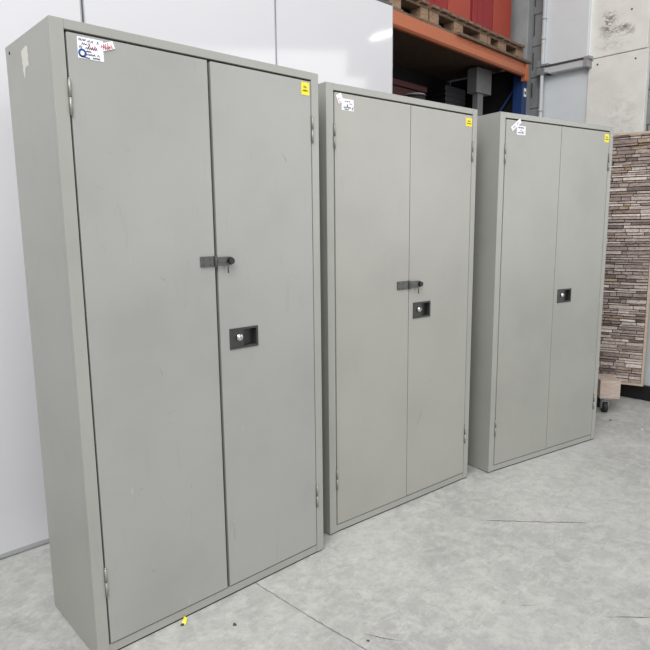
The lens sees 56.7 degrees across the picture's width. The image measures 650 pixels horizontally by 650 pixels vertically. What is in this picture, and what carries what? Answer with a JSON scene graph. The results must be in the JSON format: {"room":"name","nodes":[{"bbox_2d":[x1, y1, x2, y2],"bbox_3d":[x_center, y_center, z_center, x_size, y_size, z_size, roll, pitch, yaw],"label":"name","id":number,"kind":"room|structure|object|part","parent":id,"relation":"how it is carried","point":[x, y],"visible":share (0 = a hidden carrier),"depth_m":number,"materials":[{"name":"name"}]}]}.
{"room":"warehouse","nodes":[
{"label":"warehouse","id":0,"kind":"room"},
{"bbox_2d":[0,396,649,649],"bbox_3d":[1.634,1.306,0.878,16.000,0.151,13.200,-9,12,-42],"label":"floor","id":1,"kind":"structure","parent":0,"point":[551,551],"depth_m":2.39,"materials":[{"name":"concrete"}]},
{"bbox_2d":[0,0,81,558],"bbox_3d":[-1.400,-0.368,2.340,1.030,2.756,0.033,-9,12,-42],"label":"panel","id":2,"kind":"object","parent":1,"relation":"on","point":[23,513],"visible":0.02,"depth_m":2.50,"materials":[{"name":"grey"}]},
{"bbox_3d":[-1.386,0.979,2.556,1.022,0.018,0.033,-9,12,-42],"label":"rail","id":3,"kind":"part","parent":2,"relation":"part of","materials":[{"name":"grey metal"}]},
{"bbox_2d":[5,15,323,649],"bbox_3d":[-0.506,0.044,2.254,0.986,1.950,0.422,-9,12,-42],"label":"tall cabinet","id":4,"kind":"object","parent":1,"relation":"on","point":[169,204],"visible":1,"depth_m":2.00,"materials":[{"name":"grey metal"}]},
{"bbox_3d":[-0.548,0.086,1.974,0.450,1.874,0.020,-9,12,-42],"label":"door","id":5,"kind":"part","parent":4,"relation":"part of","materials":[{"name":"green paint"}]},
{"bbox_3d":[-0.301,0.044,2.199,0.124,0.076,0.025,-9,12,-42],"label":"lock plate","id":6,"kind":"part","parent":4,"relation":"part of","materials":[{"name":"grey plastic"}]},
{"bbox_3d":[-0.213,0.033,2.279,0.438,1.874,0.019,-9,12,-42],"label":"door","id":7,"kind":"part","parent":4,"relation":"part of","materials":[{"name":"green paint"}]},
{"bbox_2d":[81,0,275,64],"bbox_3d":[-0.638,-0.488,3.033,1.027,2.756,0.033,-9,12,-42],"label":"panel","id":8,"kind":"object","parent":1,"relation":"on","point":[240,28],"visible":0.02,"depth_m":2.91,"materials":[{"name":"grey"}]},
{"bbox_2d":[180,616,186,625],"bbox_3d":[-0.496,1.041,2.120,0.014,0.023,0.025,2,10,17],"label":"paper tag","id":9,"kind":"object","parent":1,"relation":"on","point":[183,623],"visible":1,"depth_m":2.12,"materials":[{"name":"yellow paper"}]},
{"bbox_2d":[275,0,392,93],"bbox_3d":[0.087,-0.601,3.692,0.938,2.756,0.033,-9,12,-42],"label":"panel","id":10,"kind":"object","parent":1,"relation":"on","point":[344,42],"visible":0.32,"depth_m":3.51,"materials":[{"name":"grey"}]},
{"bbox_2d":[318,82,477,534],"bbox_3d":[0.275,-0.086,3.017,0.985,1.950,0.422,-8,12,-39],"label":"tall cabinet","id":11,"kind":"object","parent":1,"relation":"on","point":[397,173],"visible":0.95,"depth_m":2.80,"materials":[{"name":"grey metal"}]},
{"bbox_3d":[0.216,-0.045,2.739,0.450,1.874,0.020,-8,12,-39],"label":"door","id":12,"kind":"part","parent":11,"relation":"part of","materials":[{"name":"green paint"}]},
{"bbox_3d":[0.464,-0.076,2.939,0.124,0.078,0.025,-8,12,-39],"label":"lock plate","id":13,"kind":"part","parent":11,"relation":"part of","materials":[{"name":"grey plastic"}]},
{"bbox_3d":[0.567,-0.094,3.022,0.446,1.874,0.019,-8,12,-39],"label":"door","id":14,"kind":"part","parent":11,"relation":"part of","materials":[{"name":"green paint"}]},
{"bbox_2d":[393,10,528,114],"bbox_3d":[0.629,-0.914,5.266,1.040,2.862,2.820,8,13,43],"label":"rack","id":15,"kind":"object","parent":1,"relation":"on","point":[508,87],"visible":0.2,"depth_m":5.64,"materials":[{"name":"orange metal"}]},
{"bbox_2d":[393,11,454,50],"bbox_3d":[0.428,-2.307,4.860,1.000,0.020,0.675,8,13,43],"label":"shelf board","id":16,"kind":"object","parent":15,"relation":"on","point":[401,40],"visible":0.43,"depth_m":4.85,"materials":[{"name":"brown wood"}]},
{"bbox_2d":[393,32,499,69],"bbox_3d":[0.906,-2.386,5.323,1.042,0.020,0.655,8,13,43],"label":"shelf board","id":17,"kind":"object","parent":15,"relation":"on","point":[428,54],"visible":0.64,"depth_m":5.31,"materials":[{"name":"brown wood"}]},
{"bbox_2d":[406,4,488,42],"bbox_3d":[0.791,-2.444,5.169,0.915,0.145,0.870,8,13,43],"label":"wooden pallet","id":18,"kind":"object","parent":17,"relation":"on","point":[442,17],"visible":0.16,"depth_m":4.83,"materials":[{"name":"brown wood"}]},
{"bbox_2d":[426,0,469,19],"bbox_3d":[0.770,-3.004,5.041,0.605,1.000,0.725,8,13,43],"label":"locker","id":19,"kind":"object","parent":18,"relation":"on","point":[461,8],"visible":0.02,"depth_m":5.00,"materials":[{"name":"red metal"}]},
{"bbox_3d":[0.864,-2.951,4.718,0.018,0.973,0.358,8,13,43],"label":"door","id":20,"kind":"part","parent":19,"relation":"part of","materials":[{"name":"red metal"}]},
{"bbox_3d":[1.113,-2.995,4.976,0.017,0.973,0.340,8,13,43],"label":"door","id":21,"kind":"part","parent":19,"relation":"part of","materials":[{"name":"red metal"}]},
{"bbox_2d":[414,49,531,80],"bbox_3d":[1.345,-2.464,5.776,1.042,0.020,0.605,8,13,43],"label":"shelf board","id":22,"kind":"object","parent":15,"relation":"on","point":[458,69],"visible":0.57,"depth_m":5.75,"materials":[{"name":"brown wood"}]},
{"bbox_2d":[487,31,524,57],"bbox_3d":[1.330,-2.539,5.725,0.915,0.145,0.670,8,13,43],"label":"wooden pallet","id":23,"kind":"object","parent":22,"relation":"on","point":[500,41],"visible":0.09,"depth_m":5.40,"materials":[{"name":"brown wood"}]},
{"bbox_2d":[470,0,511,38],"bbox_3d":[1.283,-3.094,5.570,0.605,1.000,0.700,8,13,43],"label":"locker","id":24,"kind":"object","parent":23,"relation":"on","point":[494,15],"visible":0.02,"depth_m":5.42,"materials":[{"name":"red metal"}]},
{"bbox_3d":[1.381,-3.043,5.252,0.018,0.973,0.345,8,13,43],"label":"door","id":25,"kind":"part","parent":24,"relation":"part of","materials":[{"name":"red metal"}]},
{"bbox_3d":[1.621,-3.085,5.500,0.017,0.973,0.327,8,13,43],"label":"door","id":26,"kind":"part","parent":24,"relation":"part of","materials":[{"name":"red metal"}]},
{"bbox_3d":[1.870,-2.357,5.638,0.049,0.154,0.058,8,13,43],"label":"plate","id":27,"kind":"part","parent":15,"relation":"part of","materials":[{"name":"orange paint"}]},
{"bbox_3d":[-0.036,-2.225,4.381,1.000,0.020,0.660,8,13,43],"label":"shelf board","id":28,"kind":"object","parent":15,"relation":"on","visible":0},
{"bbox_2d":[385,0,429,21],"bbox_3d":[0.173,-2.335,4.532,0.914,0.145,0.870,8,13,43],"label":"wooden pallet","id":29,"kind":"object","parent":28,"relation":"on","point":[418,8],"visible":0.1,"depth_m":4.48,"materials":[{"name":"brown wood"}]},
{"bbox_3d":[0.546,-1.417,5.000,0.860,0.020,2.190,8,13,43],"label":"shelf board","id":30,"kind":"object","parent":15,"relation":"on","visible":0},
{"bbox_2d":[392,78,426,95],"bbox_3d":[0.542,-1.789,5.292,0.360,0.620,0.710,8,13,43],"label":"plastic crate","id":31,"kind":"object","parent":30,"relation":"on","point":[399,87],"visible":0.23,"depth_m":5.16,"materials":[{"name":"red plastic"}]},
{"bbox_2d":[404,93,425,99],"bbox_3d":[0.732,-1.645,4.928,0.183,0.448,0.183,8,13,43],"label":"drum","id":32,"kind":"object","parent":30,"relation":"on","point":[413,95],"visible":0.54,"depth_m":4.82,"materials":[{"name":"grey"}]},
{"bbox_3d":[1.024,-1.791,5.743,0.420,0.470,0.300,8,13,43],"label":"plastic crate","id":33,"kind":"object","parent":30,"relation":"on","visible":0},
{"bbox_2d":[439,101,464,106],"bbox_3d":[1.049,-2.051,5.731,0.440,0.046,0.340,8,13,43],"label":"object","id":34,"kind":"object","parent":33,"relation":"on","point":[444,102],"visible":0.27,"depth_m":5.53,"materials":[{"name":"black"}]},
{"bbox_2d":[425,96,464,105],"bbox_3d":[1.048,-2.097,5.723,0.440,0.046,0.340,8,13,43],"label":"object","id":35,"kind":"object","parent":34,"relation":"on","point":[442,98],"visible":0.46,"depth_m":5.53,"materials":[{"name":"black"}]},
{"bbox_2d":[425,90,464,100],"bbox_3d":[1.048,-2.143,5.716,0.440,0.046,0.340,8,13,43],"label":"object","id":36,"kind":"object","parent":35,"relation":"on","point":[445,92],"visible":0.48,"depth_m":5.53,"materials":[{"name":"black"}]},
{"bbox_2d":[424,85,464,94],"bbox_3d":[1.047,-2.188,5.708,0.440,0.046,0.340,8,13,43],"label":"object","id":37,"kind":"object","parent":36,"relation":"on","point":[443,87],"visible":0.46,"depth_m":5.53,"materials":[{"name":"black"}]},
{"bbox_2d":[467,67,491,115],"bbox_3d":[1.492,-1.027,5.967,0.250,2.845,0.111,-9,12,-42],"label":"steel post","id":38,"kind":"object","parent":1,"relation":"on","point":[479,79],"visible":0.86,"depth_m":5.72,"materials":[{"name":"grey metal"}]},
{"bbox_3d":[1.479,-0.921,5.985,0.090,2.630,0.060,-9,12,-42],"label":"post","id":39,"kind":"part","parent":38,"relation":"part of","materials":[{"name":"grey metal"}]},
{"bbox_3d":[1.478,-2.320,5.759,0.250,0.225,0.111,-9,12,-42],"label":"head plate","id":40,"kind":"part","parent":38,"relation":"part of","materials":[{"name":"grey metal"}]},
{"bbox_2d":[468,112,613,472],"bbox_3d":[1.219,-0.199,3.655,0.985,1.950,0.416,-6,11,-32],"label":"tall cabinet","id":41,"kind":"object","parent":1,"relation":"on","point":[542,186],"visible":0.96,"depth_m":3.42,"materials":[{"name":"grey metal"}]},
{"bbox_3d":[1.130,-0.158,3.384,0.450,1.874,0.020,-6,11,-32],"label":"door","id":42,"kind":"part","parent":41,"relation":"part of","materials":[{"name":"grey metal"}]},
{"bbox_3d":[1.403,-0.174,3.559,0.126,0.080,0.025,-6,11,-32],"label":"lock plate","id":43,"kind":"part","parent":41,"relation":"part of","materials":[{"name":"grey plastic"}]},
{"bbox_3d":[1.510,-0.201,3.624,0.446,1.874,0.019,-6,11,-32],"label":"door","id":44,"kind":"part","parent":41,"relation":"part of","materials":[{"name":"grey metal"}]},
{"bbox_2d":[596,374,620,411],"bbox_3d":[2.112,0.514,4.532,0.140,0.244,0.233,1,9,10],"label":"timber dolly","id":45,"kind":"object","parent":1,"relation":"on","point":[609,386],"visible":0.83,"depth_m":4.43,"materials":[{"name":"wood"}]},
{"bbox_2d":[598,131,649,385],"bbox_3d":[2.060,-0.442,4.795,0.950,2.050,0.070,5,11,31],"label":"board","id":46,"kind":"object","parent":1,"relation":"on","point":[626,294],"visible":0.35,"depth_m":4.62,"materials":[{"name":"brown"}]},
{"bbox_2d":[620,304,649,401],"bbox_3d":[2.455,-0.399,4.724,0.080,1.980,1.650,-9,12,-42],"label":"wall","id":47,"kind":"structure","parent":1,"relation":"on","point":[630,391],"depth_m":4.76,"materials":[{"name":"grey"}]},
{"bbox_3d":[2.465,-0.458,4.725,0.050,1.865,1.650,-9,12,-42],"label":"panel","id":48,"kind":"part","parent":47,"relation":"part of","materials":[{"name":"grey"}]},
{"bbox_2d":[448,0,649,130],"bbox_3d":[2.167,-2.128,5.984,0.200,5.000,4.150,-9,12,-42],"label":"wall","id":49,"kind":"structure","parent":0,"point":[538,10],"depth_m":5.86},
{"bbox_2d":[501,0,533,114],"bbox_3d":[1.900,-2.136,6.053,0.100,5.000,0.285,-9,12,-42],"label":"trim","id":50,"kind":"structure","parent":49,"relation":"attached to","point":[522,11],"depth_m":5.85,"materials":[{"name":"grey metal"}]},
{"bbox_2d":[535,0,592,122],"bbox_3d":[2.236,-1.879,5.690,0.149,4.600,0.525,-9,12,-42],"label":"pillar","id":51,"kind":"structure","parent":49,"relation":"in","point":[562,70],"depth_m":5.59,"materials":[{"name":"metal"}]},
{"bbox_3d":[2.251,-2.385,5.590,0.125,0.060,0.400,-9,12,-42],"label":"rail","id":52,"kind":"part","parent":51,"relation":"part of","materials":[{"name":"metal"}]},
{"bbox_2d":[585,48,649,133],"bbox_3d":[2.595,-0.967,5.517,0.063,2.846,0.507,-9,12,-42],"label":"concrete slab","id":53,"kind":"object","parent":49,"relation":"attached to","point":[617,89],"visible":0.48,"depth_m":5.29,"materials":[{"name":"grey concrete"}]},
{"bbox_2d":[589,0,649,58],"bbox_3d":[2.565,-3.143,5.175,0.063,1.547,0.507,-9,12,-42],"label":"concrete slab","id":54,"kind":"object","parent":49,"relation":"attached to","point":[617,26],"visible":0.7,"depth_m":5.24,"materials":[{"name":"grey concrete"}]}
]}

